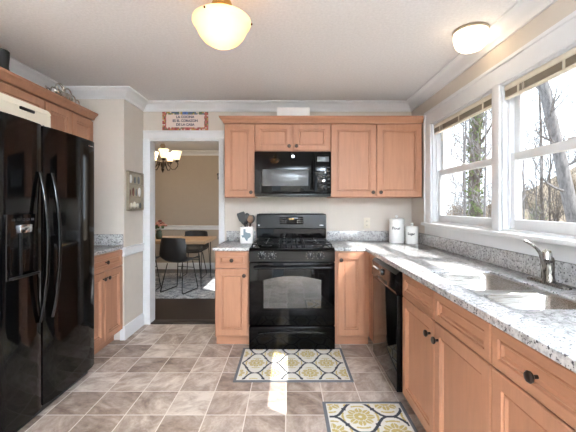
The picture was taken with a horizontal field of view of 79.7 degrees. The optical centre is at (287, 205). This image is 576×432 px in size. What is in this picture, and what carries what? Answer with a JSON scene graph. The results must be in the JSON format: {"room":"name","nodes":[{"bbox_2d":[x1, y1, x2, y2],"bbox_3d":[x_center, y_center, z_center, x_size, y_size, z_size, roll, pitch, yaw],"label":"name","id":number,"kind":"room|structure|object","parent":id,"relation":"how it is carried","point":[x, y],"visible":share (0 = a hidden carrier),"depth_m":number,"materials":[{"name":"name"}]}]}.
{"room":"kitchen","nodes":[
{"label":"kitchen","id":0,"kind":"room"},
{"bbox_2d":[73,99,142,339],"bbox_3d":[-1.929,0.080,3.520,0.723,2.400,0.440,0,0,0],"label":"wall","id":1,"kind":"structure","parent":0,"point":[118,125],"depth_m":3.30,"materials":[{"name":"beige paint"}]},
{"bbox_2d":[94,234,122,244],"bbox_3d":[-1.860,0.322,3.288,0.576,0.104,0.021,0,0,0],"label":"backsplash","id":2,"kind":"structure","parent":1,"relation":"attached to","point":[99,239],"depth_m":3.28,"materials":[{"name":"white stone"}]},
{"bbox_2d":[120,313,143,339],"bbox_3d":[-1.575,1.215,3.502,0.049,0.130,0.436,0,0,0],"label":"baseboard","id":3,"kind":"structure","parent":1,"relation":"attached to","point":[137,323],"depth_m":3.44,"materials":[{"name":"white paint"}]},
{"bbox_2d":[120,243,144,256],"bbox_3d":[-1.571,0.439,3.498,0.057,0.087,0.444,0,0,0],"label":"trim","id":4,"kind":"structure","parent":1,"relation":"attached to","point":[129,250],"depth_m":3.45,"materials":[{"name":"white paint"}]},
{"bbox_2d":[126,170,143,210],"bbox_3d":[-1.552,-0.149,3.508,0.030,0.390,0.336,0,0,0],"label":"shadow box","id":5,"kind":"object","parent":1,"relation":"attached to","point":[134,181],"visible":1,"depth_m":3.50,"materials":[{"name":"beige wood"}]},
{"bbox_2d":[155,156,218,262],"bbox_3d":[-1.760,0.080,7.050,4.280,2.400,0.100,0,0,0],"label":"wall","id":6,"kind":"structure","parent":0,"point":[188,194],"depth_m":7.00,"materials":[{"name":"beige paint"}]},
{"bbox_2d":[155,263,214,268],"bbox_3d":[-1.810,1.215,6.992,4.180,0.130,0.016,0,0,0],"label":"baseboard","id":7,"kind":"structure","parent":6,"relation":"attached to","point":[159,265],"depth_m":6.98,"materials":[{"name":"white paint"}]},
{"bbox_2d":[155,225,218,229],"bbox_3d":[-1.810,0.439,6.988,4.180,0.087,0.024,0,0,0],"label":"trim","id":8,"kind":"structure","parent":6,"relation":"attached to","point":[168,227],"depth_m":6.99,"materials":[{"name":"white paint"}]},
{"bbox_2d":[155,150,218,155],"bbox_3d":[-1.810,-1.071,5.430,4.180,0.098,3.140,0,0,0],"label":"trim","id":9,"kind":"structure","parent":6,"relation":"attached to","point":[184,152],"depth_m":6.95,"materials":[{"name":"white paint"}]},
{"bbox_2d":[17,269,425,431],"bbox_3d":[-1.220,1.330,1.850,5.360,0.100,10.500,0,0,0],"label":"floor","id":10,"kind":"structure","parent":0,"point":[162,377],"depth_m":2.39,"materials":[{"name":"beige tile"}]},
{"bbox_2d":[0,111,93,431],"bbox_3d":[-1.767,0.399,2.175,0.746,1.762,0.906,0,0,0],"label":"refrigerator","id":11,"kind":"object","parent":10,"relation":"on","point":[47,173],"visible":1,"depth_m":2.03,"materials":[{"name":"black metal"}]},
{"bbox_2d":[0,92,50,127],"bbox_3d":[-1.696,-0.548,1.998,0.307,0.129,0.523,0,0,0],"label":"storage box","id":12,"kind":"object","parent":11,"relation":"on","point":[8,104],"visible":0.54,"depth_m":2.03,"materials":[{"name":"beige wood"}]},
{"bbox_2d":[94,250,122,354],"bbox_3d":[-1.855,0.844,2.971,0.628,0.871,0.652,0,0,0],"label":"base cabinet","id":13,"kind":"object","parent":10,"relation":"on","point":[108,268],"visible":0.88,"depth_m":3.03,"materials":[{"name":"brown wood"}]},
{"bbox_2d":[94,245,123,255],"bbox_3d":[-1.869,0.391,2.972,0.599,0.032,0.654,0,0,0],"label":"countertop","id":14,"kind":"structure","parent":13,"relation":"on","point":[98,249],"depth_m":3.10,"materials":[{"name":"white stone"}]},
{"bbox_2d":[155,273,214,298],"bbox_3d":[-2.100,1.276,5.660,2.600,0.008,1.780,0,0,0],"label":"rug","id":15,"kind":"object","parent":10,"relation":"on","point":[206,288],"visible":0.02,"depth_m":5.45,"materials":[{"name":"grey fabric"}]},
{"bbox_2d":[155,252,160,290],"bbox_3d":[-2.179,0.865,5.211,0.464,0.813,0.481,0,0,-3],"label":"dining chair","id":16,"kind":"object","parent":15,"relation":"on","point":[156,257],"visible":0.12,"depth_m":5.37,"materials":[{"name":"black metal"}]},
{"bbox_2d":[159,238,199,293],"bbox_3d":[-1.633,0.865,5.191,0.464,0.813,0.481,0,0,17],"label":"dining chair","id":17,"kind":"object","parent":15,"relation":"on","point":[173,250],"visible":1,"depth_m":4.99,"materials":[{"name":"black plastic"}]},
{"bbox_2d":[155,236,216,282],"bbox_3d":[-1.990,0.900,5.620,1.480,0.741,0.840,0,0,0],"label":"dining table","id":18,"kind":"object","parent":15,"relation":"on","point":[198,240],"visible":0.44,"depth_m":5.46,"materials":[{"name":"brown wood"}]},
{"bbox_2d":[156,231,161,238],"bbox_3d":[-2.075,0.465,5.550,0.104,0.130,0.104,0,0,0],"label":"vase","id":19,"kind":"object","parent":18,"relation":"on","point":[158,233],"visible":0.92,"depth_m":5.51,"materials":[{"name":"green glass"}]},
{"bbox_2d":[155,220,166,230],"bbox_3d":[-2.079,0.363,5.555,0.254,0.284,0.261,0,0,0],"label":"bouquet","id":20,"kind":"object","parent":19,"relation":"in","point":[158,224],"visible":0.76,"depth_m":5.53,"materials":[{"name":"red plant"}]},
{"bbox_2d":[180,230,207,277],"bbox_3d":[-1.700,0.865,6.229,0.464,0.813,0.481,0,0,0],"label":"dining chair","id":21,"kind":"object","parent":15,"relation":"on","point":[190,248],"visible":0.61,"depth_m":6.39,"materials":[{"name":"grey leather"}]},
{"bbox_2d":[215,251,249,343],"bbox_3d":[-0.505,0.844,3.408,0.314,0.871,0.662,0,0,0],"label":"base cabinet","id":22,"kind":"object","parent":10,"relation":"on","point":[232,325],"visible":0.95,"depth_m":3.12,"materials":[{"name":"brown wood"}]},
{"bbox_2d":[213,241,251,250],"bbox_3d":[-0.515,0.391,3.424,0.330,0.032,0.631,0,0,0],"label":"countertop","id":23,"kind":"structure","parent":22,"relation":"on","point":[226,245],"depth_m":3.19,"materials":[{"name":"white stone"}]},
{"bbox_2d":[240,226,253,242],"bbox_3d":[-0.418,0.291,3.519,0.136,0.167,0.121,0,0,0],"label":"utensil crock","id":24,"kind":"object","parent":23,"relation":"on","point":[246,233],"visible":0.98,"depth_m":3.46,"materials":[{"name":"white ceramic"}]},
{"bbox_2d":[237,211,245,226],"bbox_3d":[-0.451,0.205,3.494,0.137,0.300,0.012,0,0,0],"label":"spatula","id":25,"kind":"object","parent":24,"relation":"in","point":[241,216],"visible":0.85,"depth_m":3.49,"materials":[{"name":"black plastic"}]},
{"bbox_2d":[241,229,250,240],"bbox_3d":[-0.422,0.292,3.459,0.096,0.121,0.001,0,0,0],"label":"print","id":26,"kind":"object","parent":24,"relation":"attached to","point":[245,233],"depth_m":3.46,"materials":[{"name":"grey ceramic"}]},
{"bbox_2d":[247,215,252,226],"bbox_3d":[-0.384,0.223,3.512,0.058,0.262,0.020,0,0,0],"label":"wooden spoon","id":27,"kind":"object","parent":24,"relation":"in","point":[250,217],"visible":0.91,"depth_m":3.51,"materials":[{"name":"brown wood"}]},
{"bbox_2d":[249,213,334,348],"bbox_3d":[0.035,0.680,3.360,0.761,1.200,0.737,0,0,0],"label":"range","id":28,"kind":"object","parent":10,"relation":"on","point":[292,265],"visible":1,"depth_m":3.06,"materials":[{"name":"black metal"}]},
{"bbox_2d":[249,241,334,248],"bbox_3d":[0.035,0.381,3.378,0.761,0.013,0.613,0,0,0],"label":"cooktop","id":29,"kind":"object","parent":28,"relation":"in","point":[253,246],"depth_m":3.19,"materials":[{"name":"black metal"}]},
{"bbox_2d":[233,348,353,381],"bbox_3d":[0.039,1.276,2.796,0.878,0.006,0.588,0,0,0],"label":"rug","id":30,"kind":"object","parent":10,"relation":"on","point":[255,365],"visible":1,"depth_m":2.74,"materials":[{"name":"multicoloured fabric"}]},
{"bbox_2d":[334,251,368,343],"bbox_3d":[0.581,0.844,3.408,0.322,0.871,0.662,0,0,0],"label":"base cabinet","id":31,"kind":"object","parent":10,"relation":"on","point":[351,325],"visible":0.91,"depth_m":3.12,"materials":[{"name":"brown wood"}]},
{"bbox_2d":[322,402,417,431],"bbox_3d":[0.478,1.276,1.837,0.513,0.006,0.815,0,0,0],"label":"rug","id":32,"kind":"object","parent":10,"relation":"on","point":[339,416],"visible":1,"depth_m":2.08,"materials":[{"name":"multicoloured fabric"}]},
{"bbox_2d":[369,253,374,341],"bbox_3d":[1.038,0.844,2.959,0.601,0.872,0.338,0,0,0],"label":"cabinet filler","id":33,"kind":"object","parent":10,"relation":"on","point":[371,257],"visible":0.04,"depth_m":3.09,"materials":[{"name":"brown wood"}]},
{"bbox_2d":[372,257,411,407],"bbox_3d":[0.992,0.845,2.477,0.657,0.866,0.612,0,0,0],"label":"dishwasher","id":34,"kind":"object","parent":10,"relation":"on","point":[387,280],"visible":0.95,"depth_m":2.33,"materials":[{"name":"black metal"}]},
{"bbox_2d":[403,273,493,431],"bbox_3d":[1.010,0.844,1.689,0.658,0.871,0.942,0,0,0],"label":"base cabinet","id":35,"kind":"object","parent":10,"relation":"on","point":[447,348],"visible":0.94,"depth_m":1.59,"materials":[{"name":"brown wood"}]},
{"bbox_2d":[329,241,575,372],"bbox_3d":[0.879,0.391,2.144,0.920,0.032,3.189,0,0,0],"label":"countertop","id":36,"kind":"structure","parent":35,"relation":"on","point":[552,333],"depth_m":1.51,"materials":[{"name":"white stone"}]},
{"bbox_2d":[389,215,404,242],"bbox_3d":[1.121,0.234,3.560,0.157,0.283,0.157,0,0,22],"label":"canister","id":37,"kind":"object","parent":36,"relation":"on","point":[396,225],"visible":0.98,"depth_m":3.49,"materials":[{"name":"white ceramic"}]},
{"bbox_2d":[405,223,418,243],"bbox_3d":[1.243,0.271,3.460,0.130,0.208,0.130,0,0,26],"label":"canister","id":38,"kind":"object","parent":36,"relation":"on","point":[411,232],"visible":1,"depth_m":3.41,"materials":[{"name":"white ceramic"}]},
{"bbox_2d":[434,273,575,309],"bbox_3d":[0.990,0.472,1.620,0.348,0.175,0.728,0,0,0],"label":"sink","id":39,"kind":"object","parent":36,"relation":"in","point":[511,294],"visible":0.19,"depth_m":1.54,"materials":[{"name":"silver metal"}]},
{"bbox_2d":[523,239,572,289],"bbox_3d":[1.205,0.270,1.652,0.156,0.210,0.285,0,0,0],"label":"faucet","id":40,"kind":"object","parent":36,"relation":"on","point":[547,261],"visible":1,"depth_m":1.64,"materials":[{"name":"silver metal"}]},
{"bbox_2d":[492,325,575,431],"bbox_3d":[1.010,0.844,0.987,0.658,0.871,0.460,0,0,0],"label":"base cabinet","id":41,"kind":"object","parent":10,"relation":"on","point":[532,392],"visible":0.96,"depth_m":1.03,"materials":[{"name":"brown wood"}]},
{"bbox_2d":[0,0,517,149],"bbox_3d":[-1.270,-1.170,1.850,5.460,0.100,10.500,0,0,0],"label":"ceiling","id":42,"kind":"structure","parent":0,"point":[292,49],"depth_m":2.42,"materials":[{"name":"white paint"}]},
{"bbox_2d":[155,143,181,172],"bbox_3d":[-1.946,-0.819,5.407,0.556,0.600,0.563,0,0,0],"label":"chandelier","id":43,"kind":"object","parent":42,"relation":"hanging from","point":[164,154],"visible":0.68,"depth_m":5.38,"materials":[{"name":"white glass"}]},
{"bbox_2d":[192,0,252,49],"bbox_3d":[-0.332,-0.963,1.750,0.301,0.311,0.294,0,0,0],"label":"ceiling lamp","id":44,"kind":"object","parent":42,"relation":"attached to","point":[222,25],"visible":1,"depth_m":1.67,"materials":[{"name":"white glass"}]},
{"bbox_2d":[452,22,489,53],"bbox_3d":[1.165,-1.054,2.200,0.216,0.129,0.216,0,0,0],"label":"ceiling lamp","id":45,"kind":"object","parent":42,"relation":"attached to","point":[472,37],"visible":1,"depth_m":2.13,"materials":[{"name":"white glass"}]},
{"bbox_2d":[143,112,411,240],"bbox_3d":[-1.220,0.080,3.800,5.360,2.400,0.120,0,0,0],"label":"wall","id":46,"kind":"structure","parent":0,"point":[342,214],"depth_m":3.74,"materials":[{"name":"beige paint"}]},
{"bbox_2d":[143,130,224,324],"bbox_3d":[-1.125,0.233,3.792,0.877,2.094,0.157,0,0,0],"label":"door frame","id":47,"kind":"structure","parent":46,"relation":"in","point":[150,137],"depth_m":3.72,"materials":[{"name":"white paint"}]},
{"bbox_2d":[162,112,207,129],"bbox_3d":[-1.106,-0.915,3.717,0.492,0.196,0.013,0,0,0],"label":"sign","id":48,"kind":"object","parent":46,"relation":"attached to","point":[170,120],"visible":1,"depth_m":3.71,"materials":[{"name":"paint"}]},
{"bbox_2d":[226,231,255,240],"bbox_3d":[-0.507,0.322,3.728,0.314,0.104,0.021,0,0,0],"label":"backsplash","id":49,"kind":"structure","parent":46,"relation":"attached to","point":[230,235],"depth_m":3.72,"materials":[{"name":"white stone"}]},
{"bbox_2d":[224,124,257,197],"bbox_3d":[-0.478,-0.450,3.548,0.300,0.731,0.382,0,0,0],"label":"upper cabinet","id":50,"kind":"object","parent":46,"relation":"attached to","point":[239,139],"visible":0.98,"depth_m":3.40,"materials":[{"name":"brown wood"}]},
{"bbox_2d":[255,124,329,151],"bbox_3d":[0.046,-0.675,3.548,0.746,0.280,0.382,0,0,0],"label":"upper cabinet","id":51,"kind":"object","parent":46,"relation":"attached to","point":[268,137],"visible":0.98,"depth_m":3.39,"materials":[{"name":"brown wood"}]},
{"bbox_2d":[255,152,330,196],"bbox_3d":[0.048,-0.314,3.520,0.743,0.438,0.436,0,0,0],"label":"microwave","id":52,"kind":"object","parent":51,"relation":"attached to","point":[277,174],"visible":1,"depth_m":3.35,"materials":[{"name":"black metal"}]},
{"bbox_2d":[327,231,404,240],"bbox_3d":[0.868,0.322,3.728,0.898,0.104,0.021,0,0,0],"label":"backsplash","id":53,"kind":"structure","parent":46,"relation":"attached to","point":[331,235],"depth_m":3.72,"materials":[{"name":"white stone"}]},
{"bbox_2d":[364,218,369,227],"bbox_3d":[0.855,0.185,3.735,0.070,0.116,0.010,0,0,0],"label":"wall outlet","id":54,"kind":"object","parent":46,"relation":"attached to","point":[366,220],"visible":1,"depth_m":3.73,"materials":[{"name":"beige plastic"}]},
{"bbox_2d":[327,124,421,197],"bbox_3d":[0.873,-0.450,3.548,0.905,0.731,0.382,0,0,0],"label":"upper cabinet","id":55,"kind":"object","parent":46,"relation":"attached to","point":[368,160],"visible":1,"depth_m":3.40,"materials":[{"name":"brown wood"}]},
{"bbox_2d":[277,107,309,115],"bbox_3d":[0.055,-0.929,3.600,0.340,0.166,0.124,0,0,0],"label":"box","id":56,"kind":"object","parent":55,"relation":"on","point":[281,111],"visible":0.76,"depth_m":3.54,"materials":[{"name":"paint"}]},
{"bbox_2d":[219,116,423,123],"bbox_3d":[0.327,-0.846,3.543,2.001,0.062,0.391,0,0,0],"label":"crown molding","id":57,"kind":"structure","parent":55,"relation":"on","point":[225,119],"depth_m":3.37,"materials":[{"name":"brown wood"}]},
{"bbox_2d":[412,0,575,233],"bbox_3d":[1.400,0.080,0.270,0.120,2.400,6.940,0,0,0],"label":"wall","id":58,"kind":"structure","parent":0,"point":[560,9],"depth_m":2.27,"materials":[{"name":"beige paint"}]},
{"bbox_2d":[9,0,556,111],"bbox_3d":[-0.415,-1.071,0.270,3.510,0.098,6.940,0,0,0],"label":"trim","id":59,"kind":"structure","parent":58,"relation":"attached to","point":[522,12],"depth_m":3.28,"materials":[{"name":"white paint"}]},
{"bbox_2d":[432,90,491,229],"bbox_3d":[1.401,-0.302,2.724,0.118,0.925,0.973,0,0,0],"label":"window","id":60,"kind":"structure","parent":58,"relation":"in","point":[439,171],"depth_m":3.14,"materials":[{"name":"white paint"}]},
{"bbox_2d":[434,93,491,140],"bbox_3d":[1.359,-0.657,2.724,0.038,0.180,0.933,0,0,0],"label":"window blind","id":61,"kind":"object","parent":60,"relation":"attached to","point":[485,103],"visible":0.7,"depth_m":2.63,"materials":[{"name":"beige fabric"}]},
{"bbox_2d":[419,233,575,287],"bbox_3d":[1.329,0.322,2.144,0.021,0.104,3.189,0,0,0],"label":"backsplash","id":62,"kind":"structure","parent":58,"relation":"attached to","point":[565,273],"depth_m":2.12,"materials":[{"name":"white stone"}]},
{"bbox_2d":[421,222,575,263],"bbox_3d":[1.330,0.226,2.220,0.020,0.084,2.240,0,0,0],"label":"trim","id":63,"kind":"structure","parent":58,"relation":"attached to","point":[562,253],"depth_m":2.08,"materials":[{"name":"white paint"}]},
{"bbox_2d":[424,10,575,230],"bbox_3d":[1.326,-0.367,2.220,0.028,1.055,2.240,0,0,0],"label":"trim","id":64,"kind":"structure","parent":58,"relation":"attached to","point":[561,35],"depth_m":2.19,"materials":[{"name":"white paint"}]},
{"bbox_2d":[501,42,575,239],"bbox_3d":[1.401,-0.302,1.685,0.118,0.925,0.970,0,0,0],"label":"window","id":65,"kind":"structure","parent":58,"relation":"in","point":[513,151],"depth_m":2.11,"materials":[{"name":"white paint"}]},
{"bbox_2d":[505,47,575,106],"bbox_3d":[1.359,-0.657,1.685,0.038,0.180,0.930,0,0,0],"label":"window blind","id":66,"kind":"object","parent":65,"relation":"attached to","point":[565,62],"visible":1,"depth_m":1.83,"materials":[{"name":"beige fabric"}]},
{"bbox_3d":[-2.230,0.080,0.050,0.120,2.400,6.500,0,0,0],"label":"wall","id":67,"kind":"structure","parent":0,"visible":0},
{"bbox_2d":[0,81,43,108],"bbox_3d":[-2.010,-0.667,2.164,0.319,0.295,0.929,0,0,0],"label":"upper cabinet","id":68,"kind":"object","parent":67,"relation":"attached to","point":[5,88],"visible":0.27,"depth_m":2.40,"materials":[{"name":"brown wood"}]},
{"bbox_2d":[0,48,9,70],"bbox_3d":[-1.905,-0.942,2.300,0.124,0.192,0.124,0,0,0],"label":"pot","id":69,"kind":"object","parent":68,"relation":"on","point":[4,54],"visible":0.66,"depth_m":2.28,"materials":[{"name":"black metal"}]},
{"bbox_2d":[0,67,97,119],"bbox_3d":[-1.988,-0.846,2.495,0.361,0.062,1.590,0,0,0],"label":"crown molding","id":70,"kind":"structure","parent":68,"relation":"on","point":[6,76],"depth_m":2.58,"materials":[{"name":"brown wood"}]},
{"bbox_2d":[45,83,79,104],"bbox_3d":[-1.925,-0.942,2.945,0.144,0.194,0.419,0,0,0],"label":"ornament","id":71,"kind":"object","parent":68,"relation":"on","point":[62,93],"visible":0.48,"depth_m":2.92,"materials":[{"name":"silver metal"}]},
{"bbox_2d":[58,92,72,100],"bbox_3d":[-1.925,-0.912,2.960,0.144,0.135,0.144,0,0,0],"label":"bowl","id":72,"kind":"object","parent":71,"relation":"on","point":[63,94],"depth_m":2.92,"materials":[{"name":"silver metal"}]},
{"bbox_2d":[42,99,92,141],"bbox_3d":[-1.993,-0.450,2.959,0.352,0.731,0.655,0,0,0],"label":"upper cabinet","id":73,"kind":"object","parent":67,"relation":"attached to","point":[64,120],"visible":0.12,"depth_m":2.92,"materials":[{"name":"brown wood"}]},
{"label":"outside","id":74,"kind":"structure","parent":0,"visible":0},
{"bbox_2d":[467,166,575,221],"bbox_3d":[21.900,-1.414,15.000,40.000,7.308,50.000,0,0,0],"label":"ground","id":75,"kind":"structure","parent":74,"point":[571,171],"depth_m":32.92,"materials":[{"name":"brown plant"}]},
{"bbox_2d":[446,192,461,215],"bbox_3d":[12.890,0.411,27.120,1.849,3.273,1.851,0,0,-22],"label":"shrub","id":76,"kind":"object","parent":75,"relation":"on","point":[452,210],"visible":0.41,"depth_m":26.95,"materials":[{"name":"grey plant"}]},
{"bbox_2d":[446,200,462,215],"bbox_3d":[10.467,0.728,22.885,2.019,2.934,1.798,0,0,17],"label":"shrub","id":77,"kind":"object","parent":75,"relation":"on","point":[451,200],"visible":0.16,"depth_m":22.83,"materials":[{"name":"grey plant"}]},
{"bbox_2d":[447,190,462,215],"bbox_3d":[14.171,0.124,28.992,1.768,3.542,1.866,0,0,34],"label":"shrub","id":78,"kind":"object","parent":75,"relation":"on","point":[448,190],"visible":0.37,"depth_m":29.07,"materials":[{"name":"grey plant"}]},
{"bbox_2d":[446,118,490,214],"bbox_3d":[12.727,-3.033,24.881,3.264,10.369,3.306,0,0,-38],"label":"tree","id":79,"kind":"object","parent":75,"relation":"on","point":[470,118],"visible":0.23,"depth_m":24.67,"materials":[{"name":"grey plant"}]},
{"bbox_2d":[446,117,490,214],"bbox_3d":[10.774,-3.389,20.686,3.601,11.296,3.274,0,0,13],"label":"tree","id":80,"kind":"object","parent":75,"relation":"on","point":[487,117],"visible":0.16,"depth_m":20.45,"materials":[{"name":"grey plant"}]},
{"bbox_2d":[447,114,491,215],"bbox_3d":[8.577,-3.770,16.380,3.072,12.143,4.831,0,0,25],"label":"tree","id":81,"kind":"object","parent":75,"relation":"on","point":[464,160],"visible":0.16,"depth_m":16.64,"materials":[{"name":"grey plant"}]},
{"bbox_2d":[447,109,491,212],"bbox_3d":[7.143,-0.916,13.315,2.102,6.434,1.819,0,0,19],"label":"sapling","id":82,"kind":"object","parent":75,"relation":"on","point":[491,109],"visible":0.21,"depth_m":13.37,"materials":[{"name":"grey plant"}]},
{"bbox_2d":[464,108,491,216],"bbox_3d":[4.916,-2.586,8.448,1.618,9.861,2.430,0,0,-17],"label":"tree","id":83,"kind":"object","parent":75,"relation":"on","point":[475,209],"visible":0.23,"depth_m":8.42,"materials":[{"name":"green plant"}]},
{"bbox_2d":[446,111,526,217],"bbox_3d":[2.958,-0.383,5.597,1.421,5.368,1.700,0,0,5],"label":"sapling","id":84,"kind":"object","parent":75,"relation":"on","point":[483,201],"visible":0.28,"depth_m":5.41,"materials":[{"name":"grey plant"}]},
{"bbox_2d":[482,196,491,217],"bbox_3d":[12.687,0.536,22.269,1.908,3.047,2.031,0,0,38],"label":"shrub","id":85,"kind":"object","parent":75,"relation":"on","point":[490,204],"visible":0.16,"depth_m":21.93,"materials":[{"name":"grey plant"}]},
{"bbox_2d":[448,122,526,217],"bbox_3d":[6.198,-2.636,11.571,2.884,9.877,3.178,0,0,-15],"label":"tree","id":86,"kind":"object","parent":75,"relation":"on","point":[462,122],"visible":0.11,"depth_m":11.25,"materials":[{"name":"grey plant"}]},
{"bbox_2d":[483,192,491,217],"bbox_3d":[15.952,0.104,26.997,1.831,3.108,1.899,0,0,-28],"label":"shrub","id":87,"kind":"object","parent":75,"relation":"on","point":[489,201],"visible":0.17,"depth_m":27.00,"materials":[{"name":"grey plant"}]},
{"bbox_2d":[486,77,568,221],"bbox_3d":[6.484,-1.169,9.550,1.956,6.940,2.134,0,0,41],"label":"sapling","id":88,"kind":"object","parent":75,"relation":"on","point":[523,176],"visible":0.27,"depth_m":9.32,"materials":[{"name":"grey plant"}]},
{"bbox_2d":[522,179,535,208],"bbox_3d":[21.730,-1.141,31.583,2.034,3.039,1.980,0,0,0],"label":"shrub","id":89,"kind":"object","parent":75,"relation":"on","point":[535,179],"visible":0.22,"depth_m":31.44,"materials":[{"name":"grey plant"}]},
{"bbox_2d":[522,186,547,217],"bbox_3d":[18.318,-0.368,25.515,1.907,3.198,1.708,0,0,0],"label":"shrub","id":90,"kind":"object","parent":75,"relation":"on","point":[522,186],"visible":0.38,"depth_m":25.50,"materials":[{"name":"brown plant"}]},
{"bbox_2d":[525,200,551,220],"bbox_3d":[13.771,0.804,19.067,1.384,2.301,1.645,0,0,43],"label":"shrub","id":91,"kind":"object","parent":75,"relation":"on","point":[535,200],"visible":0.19,"depth_m":18.96,"materials":[{"name":"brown plant"}]},
{"bbox_2d":[524,120,557,221],"bbox_3d":[9.984,-0.544,13.976,1.581,5.658,1.662,0,0,0],"label":"sapling","id":92,"kind":"object","parent":75,"relation":"on","point":[537,164],"visible":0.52,"depth_m":13.95,"materials":[{"name":"grey plant"}]},
{"bbox_2d":[522,87,573,220],"bbox_3d":[12.364,-3.293,16.863,2.922,10.914,3.394,0,0,-42],"label":"tree","id":93,"kind":"object","parent":75,"relation":"on","point":[540,109],"visible":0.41,"depth_m":16.82,"materials":[{"name":"grey plant"}]},
{"bbox_2d":[526,122,574,220],"bbox_3d":[8.687,-0.287,11.377,1.470,5.179,1.418,0,0,0],"label":"sapling","id":94,"kind":"object","parent":75,"relation":"on","point":[539,132],"visible":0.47,"depth_m":11.38,"materials":[{"name":"grey plant"}]},
{"bbox_2d":[525,76,575,222],"bbox_3d":[4.585,-2.340,6.102,2.118,9.327,1.460,0,0,26],"label":"tree","id":95,"kind":"object","parent":75,"relation":"on","point":[566,187],"visible":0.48,"depth_m":6.00,"materials":[{"name":"grey plant"}]},
{"bbox_2d":[527,112,573,220],"bbox_3d":[16.413,-2.023,21.362,2.629,7.522,2.873,0,0,8],"label":"tree","id":96,"kind":"object","parent":75,"relation":"on","point":[554,216],"visible":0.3,"depth_m":21.14,"materials":[{"name":"grey plant"}]},
{"bbox_2d":[543,179,563,221],"bbox_3d":[17.765,-0.475,22.689,1.825,3.652,1.602,0,0,-25],"label":"shrub","id":97,"kind":"object","parent":75,"relation":"on","point":[557,209],"visible":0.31,"depth_m":22.74,"materials":[{"name":"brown plant"}]},
{"bbox_2d":[545,126,575,221],"bbox_3d":[12.178,-0.905,15.018,1.700,6.204,2.053,0,0,-30],"label":"sapling","id":98,"kind":"object","parent":75,"relation":"on","point":[555,196],"visible":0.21,"depth_m":15.22,"materials":[{"name":"grey plant"}]},
{"bbox_2d":[554,85,575,202],"bbox_3d":[8.350,-2.487,9.022,2.634,9.580,2.981,0,0,34],"label":"tree","id":99,"kind":"object","parent":75,"relation":"on","point":[570,106],"visible":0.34,"depth_m":8.93,"materials":[{"name":"grey plant"}]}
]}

